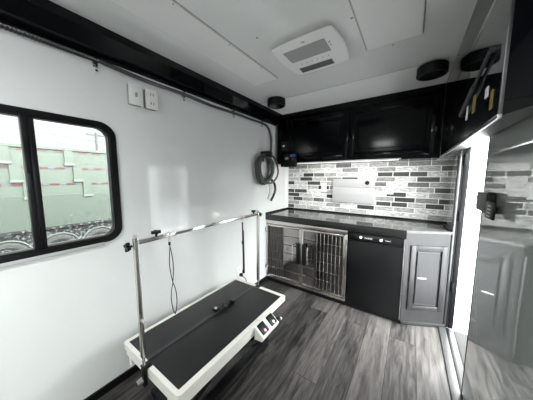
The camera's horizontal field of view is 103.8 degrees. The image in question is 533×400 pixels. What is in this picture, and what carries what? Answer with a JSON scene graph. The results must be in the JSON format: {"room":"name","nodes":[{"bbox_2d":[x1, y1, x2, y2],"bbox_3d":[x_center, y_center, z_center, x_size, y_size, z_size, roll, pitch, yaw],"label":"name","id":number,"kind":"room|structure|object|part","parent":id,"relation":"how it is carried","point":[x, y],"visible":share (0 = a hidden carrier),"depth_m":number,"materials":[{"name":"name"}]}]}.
{"room":"mobile grooming trailer","nodes":[
{"label":"mobile grooming trailer","id":0,"kind":"room"},
{"bbox_2d":[0,28,284,399],"bbox_3d":[-0.960,0.136,1.331,0.050,2.144,4.470,4,7,34],"label":"wall","id":1,"kind":"structure","parent":0,"point":[66,320],"depth_m":1.36,"materials":[{"name":"white paint"}]},
{"bbox_2d":[0,20,98,62],"bbox_3d":[-1.370,-0.715,0.564,0.033,0.041,1.500,4,7,34],"label":"conduit","id":2,"kind":"object","parent":1,"relation":"attached to","point":[3,25],"visible":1,"depth_m":1.00,"materials":[{"name":"black"}]},
{"bbox_2d":[92,61,97,71],"bbox_3d":[-0.960,-0.760,1.173,0.027,0.071,0.022,4,7,34],"label":"clip","id":3,"kind":"object","parent":2,"relation":"attached to","point":[95,65],"visible":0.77,"depth_m":1.17,"materials":[{"name":"silver metal"}]},
{"bbox_2d":[0,104,121,267],"bbox_3d":[-1.151,-0.066,1.012,0.070,0.726,0.746,4,7,34],"label":"window","id":4,"kind":"structure","parent":1,"relation":"in","point":[41,249],"depth_m":1.04,"materials":[{"name":"black"}]},
{"bbox_3d":[-1.147,0.288,1.017,0.016,0.021,0.596,4,7,34],"label":"sill","id":5,"kind":"part","parent":4,"relation":"part of","materials":[{"name":"grey"}]},
{"bbox_3d":[-1.071,-0.092,1.168,0.004,0.628,0.316,4,7,34],"label":"glass pane","id":6,"kind":"part","parent":4,"relation":"part of","materials":[{"name":"clear glass"}]},
{"bbox_2d":[126,82,142,106],"bbox_3d":[-0.839,-0.669,1.335,0.046,0.128,0.082,4,7,34],"label":"light switch","id":7,"kind":"object","parent":1,"relation":"attached to","point":[134,92],"visible":1,"depth_m":1.32,"materials":[{"name":"grey plastic"}]},
{"bbox_2d":[0,0,282,125],"bbox_3d":[-1.001,-0.847,1.020,0.115,0.124,4.087,4,7,34],"label":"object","id":8,"kind":"structure","parent":1,"relation":"attached to","point":[48,19],"depth_m":1.19,"materials":[{"name":"black"}]},
{"bbox_2d":[143,88,157,110],"bbox_3d":[-0.786,-0.678,1.419,0.039,0.126,0.080,4,7,34],"label":"wall outlet","id":9,"kind":"object","parent":1,"relation":"attached to","point":[150,96],"visible":1,"depth_m":1.40,"materials":[{"name":"grey plastic"}]},
{"bbox_2d":[149,92,154,98],"bbox_3d":[-0.772,-0.705,1.407,0.004,0.036,0.036,4,7,34],"label":"socket","id":10,"kind":"object","parent":9,"relation":"attached to","point":[151,94],"depth_m":1.41,"materials":[{"name":"white plastic"}]},
{"bbox_2d":[84,276,266,399],"bbox_3d":[-1.101,1.204,1.187,0.012,0.050,3.885,4,7,34],"label":"baseboard","id":11,"kind":"structure","parent":1,"relation":"attached to","point":[112,384],"depth_m":1.35,"materials":[{"name":"black plastic"}]},
{"bbox_2d":[99,59,271,150],"bbox_3d":[-0.442,-0.688,1.914,0.033,0.376,1.780,4,7,34],"label":"hose","id":12,"kind":"object","parent":1,"relation":"attached to","point":[101,61],"visible":0.96,"depth_m":1.54,"materials":[{"name":"grey"}]},
{"bbox_2d":[237,265,241,277],"bbox_3d":[-0.298,0.795,2.318,0.011,0.120,0.075,4,7,34],"label":"wall outlet","id":13,"kind":"object","parent":1,"relation":"attached to","point":[239,269],"visible":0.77,"depth_m":2.31,"materials":[{"name":"white plastic"}]},
{"bbox_2d":[254,151,278,200],"bbox_3d":[-0.001,-0.278,2.535,0.125,0.612,0.439,4,7,34],"label":"coil","id":14,"kind":"object","parent":1,"relation":"attached to","point":[268,155],"visible":1,"depth_m":2.49,"materials":[{"name":"grey rubber"}]},
{"bbox_2d":[285,167,288,207],"bbox_3d":[0.299,-0.225,3.083,0.010,0.715,0.110,4,7,34],"label":"trim","id":15,"kind":"structure","parent":1,"relation":"attached to","point":[286,168],"depth_m":3.08,"materials":[{"name":"white"}]},
{"bbox_2d":[261,57,455,114],"bbox_3d":[0.729,-1.015,2.017,1.590,0.004,0.461,4,7,34],"label":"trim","id":16,"kind":"structure","parent":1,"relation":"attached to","point":[402,80],"depth_m":1.91,"materials":[{"name":"white"}]},
{"bbox_2d":[50,0,477,103],"bbox_3d":[-0.182,-0.897,0.681,1.960,0.050,4.590,4,7,34],"label":"ceiling","id":17,"kind":"structure","parent":0,"point":[275,23],"depth_m":1.16,"materials":[{"name":"white paint"}]},
{"bbox_2d":[111,0,276,84],"bbox_3d":[-0.773,-0.864,0.632,0.225,0.006,2.712,4,7,34],"label":"ceiling panel","id":18,"kind":"object","parent":17,"relation":"attached to","point":[174,20],"depth_m":1.17,"materials":[{"name":"white plastic"}]},
{"bbox_2d":[172,0,277,78],"bbox_3d":[-0.768,-0.863,0.632,0.232,0.008,2.718,4,7,34],"label":"trim","id":19,"kind":"structure","parent":17,"relation":"attached to","point":[173,0],"depth_m":1.17,"materials":[{"name":"grey plastic"}]},
{"bbox_2d":[267,96,284,108],"bbox_3d":[0.101,-0.992,2.142,0.185,0.075,0.185,4,7,34],"label":"ceiling speaker","id":20,"kind":"object","parent":17,"relation":"attached to","point":[275,102],"visible":1,"depth_m":2.08,"materials":[{"name":"black plastic"}]},
{"bbox_2d":[269,104,283,108],"bbox_3d":[0.101,-0.959,2.145,0.156,0.007,0.156,4,7,34],"label":"speaker grille","id":21,"kind":"object","parent":20,"relation":"attached to","point":[273,106],"depth_m":2.13,"materials":[{"name":"black"}]},
{"bbox_2d":[272,25,348,74],"bbox_3d":[0.286,-0.918,1.314,0.408,0.044,0.390,4,7,34],"label":"ceiling vent","id":22,"kind":"object","parent":17,"relation":"in","point":[322,48],"visible":1,"depth_m":1.26,"materials":[{"name":"white plastic"}]},
{"bbox_2d":[283,38,330,62],"bbox_3d":[0.243,-0.896,1.266,0.258,0.003,0.128,4,7,34],"label":"grille","id":23,"kind":"object","parent":22,"relation":"attached to","point":[319,46],"depth_m":1.25,"materials":[{"name":"grey plastic"}]},
{"bbox_2d":[300,58,334,72],"bbox_3d":[0.341,-0.911,1.423,0.227,0.006,0.064,4,7,34],"label":"grille","id":24,"kind":"object","parent":22,"relation":"attached to","point":[326,62],"depth_m":1.41,"materials":[{"name":"grey plastic"}]},
{"bbox_2d":[256,0,426,50],"bbox_3d":[0.065,-0.871,0.684,0.789,0.004,1.750,4,7,34],"label":"trim","id":25,"kind":"structure","parent":17,"relation":"attached to","point":[348,0],"depth_m":1.06,"materials":[{"name":"grey plastic"}]},
{"bbox_2d":[350,0,424,50],"bbox_3d":[0.261,-0.852,0.528,0.276,0.008,1.712,4,7,34],"label":"ceiling panel","id":26,"kind":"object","parent":17,"relation":"attached to","point":[381,22],"depth_m":1.05,"materials":[{"name":"white plastic"}]},
{"bbox_2d":[416,59,448,80],"bbox_3d":[1.182,-0.920,1.494,0.185,0.070,0.185,4,7,34],"label":"ceiling speaker","id":27,"kind":"object","parent":17,"relation":"attached to","point":[435,69],"visible":1,"depth_m":1.44,"materials":[{"name":"black plastic"}]},
{"bbox_2d":[419,70,444,80],"bbox_3d":[1.182,-0.889,1.497,0.156,0.007,0.156,4,7,34],"label":"speaker grille","id":28,"kind":"object","parent":27,"relation":"attached to","point":[425,75],"depth_m":1.48,"materials":[{"name":"black"}]},
{"bbox_2d":[98,279,463,399],"bbox_3d":[-0.182,1.289,0.918,1.960,0.060,4.590,4,7,34],"label":"floor","id":29,"kind":"structure","parent":0,"point":[320,348],"depth_m":1.52,"materials":[{"name":"grey plastic"}]},
{"bbox_2d":[124,278,284,399],"bbox_3d":[-0.337,0.998,1.472,0.545,0.400,0.957,4,7,34],"label":"table","id":30,"kind":"object","parent":29,"relation":"on","point":[185,369],"visible":0.82,"depth_m":1.27,"materials":[{"name":"black rubber"}]},
{"bbox_2d":[123,210,261,386],"bbox_3d":[-0.334,0.511,1.402,0.068,0.783,1.040,4,7,34],"label":"stand","id":31,"kind":"object","parent":30,"relation":"attached to","point":[143,380],"visible":1,"depth_m":1.03,"materials":[{"name":"silver metal"}]},
{"bbox_3d":[-0.630,0.215,0.957,0.045,0.045,0.028,4,7,34],"label":"star knob","id":32,"kind":"part","parent":31,"relation":"part of","materials":[{"name":"black plastic"}]},
{"bbox_3d":[-0.614,0.560,1.018,0.020,0.767,0.020,4,7,34],"label":"post","id":33,"kind":"part","parent":31,"relation":"part of","materials":[{"name":"silver metal"}]},
{"bbox_3d":[-0.628,0.904,1.035,0.028,0.030,0.026,4,7,34],"label":"clamp knob","id":34,"kind":"part","parent":31,"relation":"part of","materials":[{"name":"silver metal"}]},
{"bbox_3d":[-0.558,0.168,1.057,0.037,0.028,0.037,1,6,6],"label":"star knob","id":35,"kind":"part","parent":31,"relation":"part of","materials":[{"name":"black plastic"}]},
{"bbox_2d":[167,231,176,313],"bbox_3d":[-0.514,0.404,1.141,0.036,0.475,0.034,-2,7,-22],"label":"leash","id":36,"kind":"object","parent":31,"relation":"hanging from","point":[169,242],"visible":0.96,"depth_m":1.14,"materials":[{"name":"black fabric"}]},
{"bbox_2d":[241,215,244,272],"bbox_3d":[-0.182,0.346,1.625,0.023,0.464,0.038,-4,7,-35],"label":"leash","id":37,"kind":"object","parent":31,"relation":"hanging from","point":[243,270],"visible":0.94,"depth_m":1.62,"materials":[{"name":"black fabric"}]},
{"bbox_3d":[-0.073,0.425,1.795,0.020,0.666,0.020,4,7,34],"label":"post","id":38,"kind":"part","parent":31,"relation":"part of","materials":[{"name":"silver metal"}]},
{"bbox_2d":[146,286,254,360],"bbox_3d":[-0.370,0.797,1.467,0.026,0.003,0.901,4,7,34],"label":"strap","id":39,"kind":"object","parent":30,"relation":"on","point":[180,336],"visible":1,"depth_m":1.29,"materials":[{"name":"grey"}]},
{"bbox_3d":[-0.257,1.038,1.420,0.028,0.262,0.686,4,7,34],"label":"lift arm","id":40,"kind":"part","parent":30,"relation":"part of","materials":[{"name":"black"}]},
{"bbox_3d":[-0.349,1.173,1.499,0.375,0.045,0.757,4,7,34],"label":"frame","id":41,"kind":"part","parent":30,"relation":"part of","materials":[{"name":"black"}]},
{"bbox_2d":[212,299,235,311],"bbox_3d":[-0.310,0.774,1.540,0.075,0.026,0.165,4,7,34],"label":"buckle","id":42,"kind":"object","parent":30,"relation":"on","point":[223,305],"visible":1,"depth_m":1.52,"materials":[{"name":"black plastic"}]},
{"bbox_3d":[-0.240,1.040,1.409,0.028,0.262,0.686,4,7,34],"label":"lift arm","id":43,"kind":"part","parent":30,"relation":"part of","materials":[{"name":"black"}]},
{"bbox_2d":[255,312,281,341],"bbox_3d":[0.010,0.847,1.436,0.094,0.098,0.238,4,7,34],"label":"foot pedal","id":44,"kind":"object","parent":30,"relation":"attached to","point":[267,323],"visible":1,"depth_m":1.40,"materials":[{"name":"white paint"}]},
{"bbox_2d":[265,220,348,304],"bbox_3d":[0.542,0.664,2.639,1.013,0.812,0.579,4,7,34],"label":"cage","id":45,"kind":"object","parent":29,"relation":"on","point":[313,260],"visible":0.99,"depth_m":2.52,"materials":[{"name":"silver metal"}]},
{"bbox_3d":[0.202,0.655,2.587,0.486,0.682,0.014,4,7,34],"label":"cage door","id":46,"kind":"part","parent":45,"relation":"part of","materials":[{"name":"silver metal"}]},
{"bbox_3d":[0.368,0.630,2.451,0.042,0.250,0.016,4,7,34],"label":"latch plate","id":47,"kind":"part","parent":45,"relation":"part of","materials":[{"name":"black metal"}]},
{"bbox_3d":[0.429,0.635,2.410,0.046,0.250,0.016,4,7,34],"label":"latch plate","id":48,"kind":"part","parent":45,"relation":"part of","materials":[{"name":"black metal"}]},
{"bbox_3d":[0.610,0.685,2.308,0.486,0.682,0.014,4,7,34],"label":"cage door","id":49,"kind":"part","parent":45,"relation":"part of","materials":[{"name":"silver metal"}]},
{"bbox_2d":[265,207,452,238],"bbox_3d":[0.908,0.230,2.401,1.836,0.101,0.592,4,7,34],"label":"countertop","id":50,"kind":"structure","parent":45,"relation":"on","point":[398,227],"depth_m":2.22,"materials":[{"name":"black stone"}]},
{"bbox_2d":[346,231,404,321],"bbox_3d":[1.173,0.710,2.230,0.476,0.808,0.542,4,7,34],"label":"dishwasher","id":51,"kind":"object","parent":29,"relation":"on","point":[375,262],"visible":0.91,"depth_m":2.00,"materials":[{"name":"black metal"}]},
{"bbox_3d":[1.031,0.371,1.991,0.466,0.078,0.021,4,7,34],"label":"control panel","id":52,"kind":"part","parent":51,"relation":"part of","materials":[{"name":"black plastic"}]},
{"bbox_3d":[1.223,0.724,1.889,0.008,0.758,0.034,4,7,34],"label":"trim","id":53,"kind":"part","parent":51,"relation":"part of","materials":[{"name":"silver metal"}]},
{"bbox_2d":[400,233,451,327],"bbox_3d":[1.534,0.705,2.029,0.336,0.862,0.577,4,7,34],"label":"base cabinet","id":54,"kind":"object","parent":29,"relation":"on","point":[427,256],"visible":0.98,"depth_m":1.86,"materials":[{"name":"grey wood"}]},
{"bbox_3d":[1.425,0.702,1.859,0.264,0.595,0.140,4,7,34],"label":"cabinet door","id":55,"kind":"part","parent":54,"relation":"part of","materials":[{"name":"grey wood"}]},
{"bbox_3d":[1.425,0.702,1.861,0.186,0.491,0.009,1,6,8],"label":"door panel","id":56,"kind":"part","parent":54,"relation":"part of","materials":[{"name":"grey wood"}]},
{"bbox_2d":[401,103,453,294],"bbox_3d":[1.103,-0.007,2.648,1.950,2.144,0.050,4,7,34],"label":"wall","id":57,"kind":"structure","parent":0,"point":[444,103],"depth_m":2.35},
{"bbox_2d":[277,83,445,164],"bbox_3d":[0.932,-0.744,2.412,1.666,0.626,0.374,4,7,34],"label":"upper cabinet","id":58,"kind":"object","parent":57,"relation":"attached to","point":[407,125],"visible":0.83,"depth_m":2.11,"materials":[{"name":"black wood"}]},
{"bbox_3d":[0.213,-0.747,2.694,0.158,0.517,0.014,4,7,34],"label":"filler panel","id":59,"kind":"part","parent":58,"relation":"part of","materials":[{"name":"black wood"}]},
{"bbox_2d":[281,142,286,150],"bbox_3d":[0.225,-0.686,2.676,0.080,0.110,0.011,4,7,34],"label":"wall switch","id":60,"kind":"object","parent":58,"relation":"attached to","point":[283,144],"visible":1,"depth_m":2.67,"materials":[{"name":"black"}]},
{"bbox_2d":[281,154,296,166],"bbox_3d":[0.276,-0.496,2.632,0.225,0.160,0.054,4,7,34],"label":"control unit","id":61,"kind":"object","parent":58,"relation":"attached to","point":[290,160],"visible":1,"depth_m":2.59,"materials":[{"name":"black plastic"}]},
{"bbox_3d":[0.582,-0.725,2.440,0.614,0.399,0.014,4,7,34],"label":"door panel","id":62,"kind":"part","parent":58,"relation":"part of","materials":[{"name":"black wood"}]},
{"bbox_3d":[0.582,-0.725,2.440,0.722,0.507,0.016,4,7,34],"label":"cabinet door","id":63,"kind":"part","parent":58,"relation":"part of","materials":[{"name":"black wood"}]},
{"bbox_2d":[297,158,400,163],"bbox_3d":[0.808,-0.430,2.332,1.170,0.019,0.041,4,7,34],"label":"light","id":64,"kind":"object","parent":58,"relation":"attached to","point":[333,160],"depth_m":2.30,"materials":[{"name":"white plastic"}]},
{"bbox_3d":[0.863,-1.001,2.216,1.590,0.071,0.020,4,7,34],"label":"rail","id":65,"kind":"part","parent":58,"relation":"part of","materials":[{"name":"black wood"}]},
{"bbox_3d":[1.192,-0.680,2.023,0.634,0.399,0.014,4,7,34],"label":"door panel","id":66,"kind":"part","parent":58,"relation":"part of","materials":[{"name":"black wood"}]},
{"bbox_3d":[1.192,-0.680,2.023,0.742,0.507,0.016,4,7,34],"label":"cabinet door","id":67,"kind":"part","parent":58,"relation":"part of","materials":[{"name":"black wood"}]},
{"bbox_2d":[288,156,453,221],"bbox_3d":[1.081,-0.141,2.611,1.840,0.700,0.012,4,7,34],"label":"backsplash","id":68,"kind":"structure","parent":57,"relation":"attached to","point":[421,188],"depth_m":2.40,"materials":[{"name":"tile"}]},
{"bbox_2d":[321,183,326,191],"bbox_3d":[0.770,-0.171,2.808,0.075,0.120,0.011,4,7,34],"label":"wall outlet","id":69,"kind":"object","parent":68,"relation":"attached to","point":[323,185],"visible":1,"depth_m":2.80,"materials":[{"name":"white plastic"}]},
{"bbox_2d":[332,179,374,203],"bbox_3d":[1.066,-0.112,2.592,0.489,0.297,0.040,4,7,34],"label":"panel","id":70,"kind":"object","parent":68,"relation":"attached to","point":[362,191],"visible":1,"depth_m":2.57,"materials":[{"name":"grey plastic"}]},
{"bbox_2d":[386,184,393,193],"bbox_3d":[1.402,-0.124,2.376,0.075,0.120,0.011,4,7,34],"label":"wall outlet","id":71,"kind":"object","parent":68,"relation":"attached to","point":[389,187],"visible":1,"depth_m":2.37,"materials":[{"name":"white plastic"}]},
{"bbox_2d":[446,151,463,329],"bbox_3d":[0.599,0.251,0.266,0.055,2.144,4.470,4,7,34],"label":"wall","id":72,"kind":"structure","parent":0,"point":[456,155],"depth_m":1.96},
{"bbox_2d":[287,56,455,97],"bbox_3d":[0.672,-0.989,1.774,1.406,0.002,0.006,4,7,34],"label":"trim","id":73,"kind":"structure","parent":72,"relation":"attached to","point":[455,56],"depth_m":1.69,"materials":[{"name":"grey"}]},
{"bbox_2d":[439,327,461,399],"bbox_3d":[0.841,1.264,0.813,0.050,0.012,2.660,4,7,34],"label":"trim","id":74,"kind":"structure","parent":72,"relation":"attached to","point":[451,374],"depth_m":1.48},
{"bbox_2d":[445,0,493,105],"bbox_3d":[0.426,-0.704,0.049,0.163,0.199,4.087,4,7,34],"label":"trim","id":75,"kind":"structure","parent":72,"relation":"attached to","point":[482,7],"depth_m":1.07,"materials":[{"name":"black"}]},
{"bbox_2d":[440,0,532,157],"bbox_3d":[1.139,-0.509,1.159,0.150,0.423,1.490,4,7,34],"label":"upper cabinet","id":76,"kind":"object","parent":72,"relation":"attached to","point":[493,91],"visible":1,"depth_m":0.68,"materials":[{"name":"black wood"}]},
{"bbox_3d":[1.239,-0.541,1.397,0.005,0.405,0.978,4,7,34],"label":"panel","id":77,"kind":"part","parent":76,"relation":"part of","materials":[{"name":"black wood"}]},
{"bbox_3d":[0.818,-0.475,0.788,0.005,0.405,0.498,4,7,34],"label":"mirror gloss door","id":78,"kind":"part","parent":76,"relation":"part of","materials":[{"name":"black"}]},
{"bbox_3d":[0.728,-0.467,0.542,0.123,0.372,0.004,4,7,34],"label":"panel","id":79,"kind":"part","parent":76,"relation":"part of","materials":[{"name":"black wood"}]},
{"bbox_2d":[443,114,532,399],"bbox_3d":[1.093,0.441,1.034,0.084,1.600,2.015,4,7,34],"label":"door","id":80,"kind":"structure","parent":72,"relation":"in","point":[498,362],"depth_m":0.90,"materials":[{"name":"grey metal"}]},
{"label":"outside","id":81,"kind":"structure","parent":0,"visible":0},
{"bbox_3d":[-25.554,0.280,17.696,61.000,0.060,120.000,4,7,34],"label":"ground","id":82,"kind":"structure","parent":81,"visible":0},
{"bbox_2d":[0,142,111,252],"bbox_3d":[-5.121,0.049,6.292,1.695,2.880,9.500,4,7,34],"label":"retaining wall","id":83,"kind":"structure","parent":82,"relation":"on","point":[74,182],"depth_m":5.04,"materials":[{"name":"pale green painted metal"},{"name":"black rubber"}]},
{"bbox_2d":[86,133,103,150],"bbox_3d":[-27.005,-6.067,33.533,0.320,9.156,2.400,4,7,34],"label":"utility pole","id":84,"kind":"object","parent":82,"relation":"on","point":[94,134],"visible":0.45,"depth_m":33.07,"materials":[{"name":"grey wood"}]},
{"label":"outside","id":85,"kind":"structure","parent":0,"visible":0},
{"bbox_2d":[453,188,483,333],"bbox_3d":[23.893,3.932,-16.092,59.000,0.060,120.000,4,7,34],"label":"ground","id":86,"kind":"structure","parent":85,"point":[472,215],"depth_m":5.31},
{"bbox_2d":[454,331,466,366],"bbox_3d":[1.551,1.640,1.253,0.540,0.770,1.320,4,7,34],"label":"step","id":87,"kind":"structure","parent":86,"relation":"on","point":[461,338],"depth_m":1.76,"materials":[{"name":"white"}]}
]}

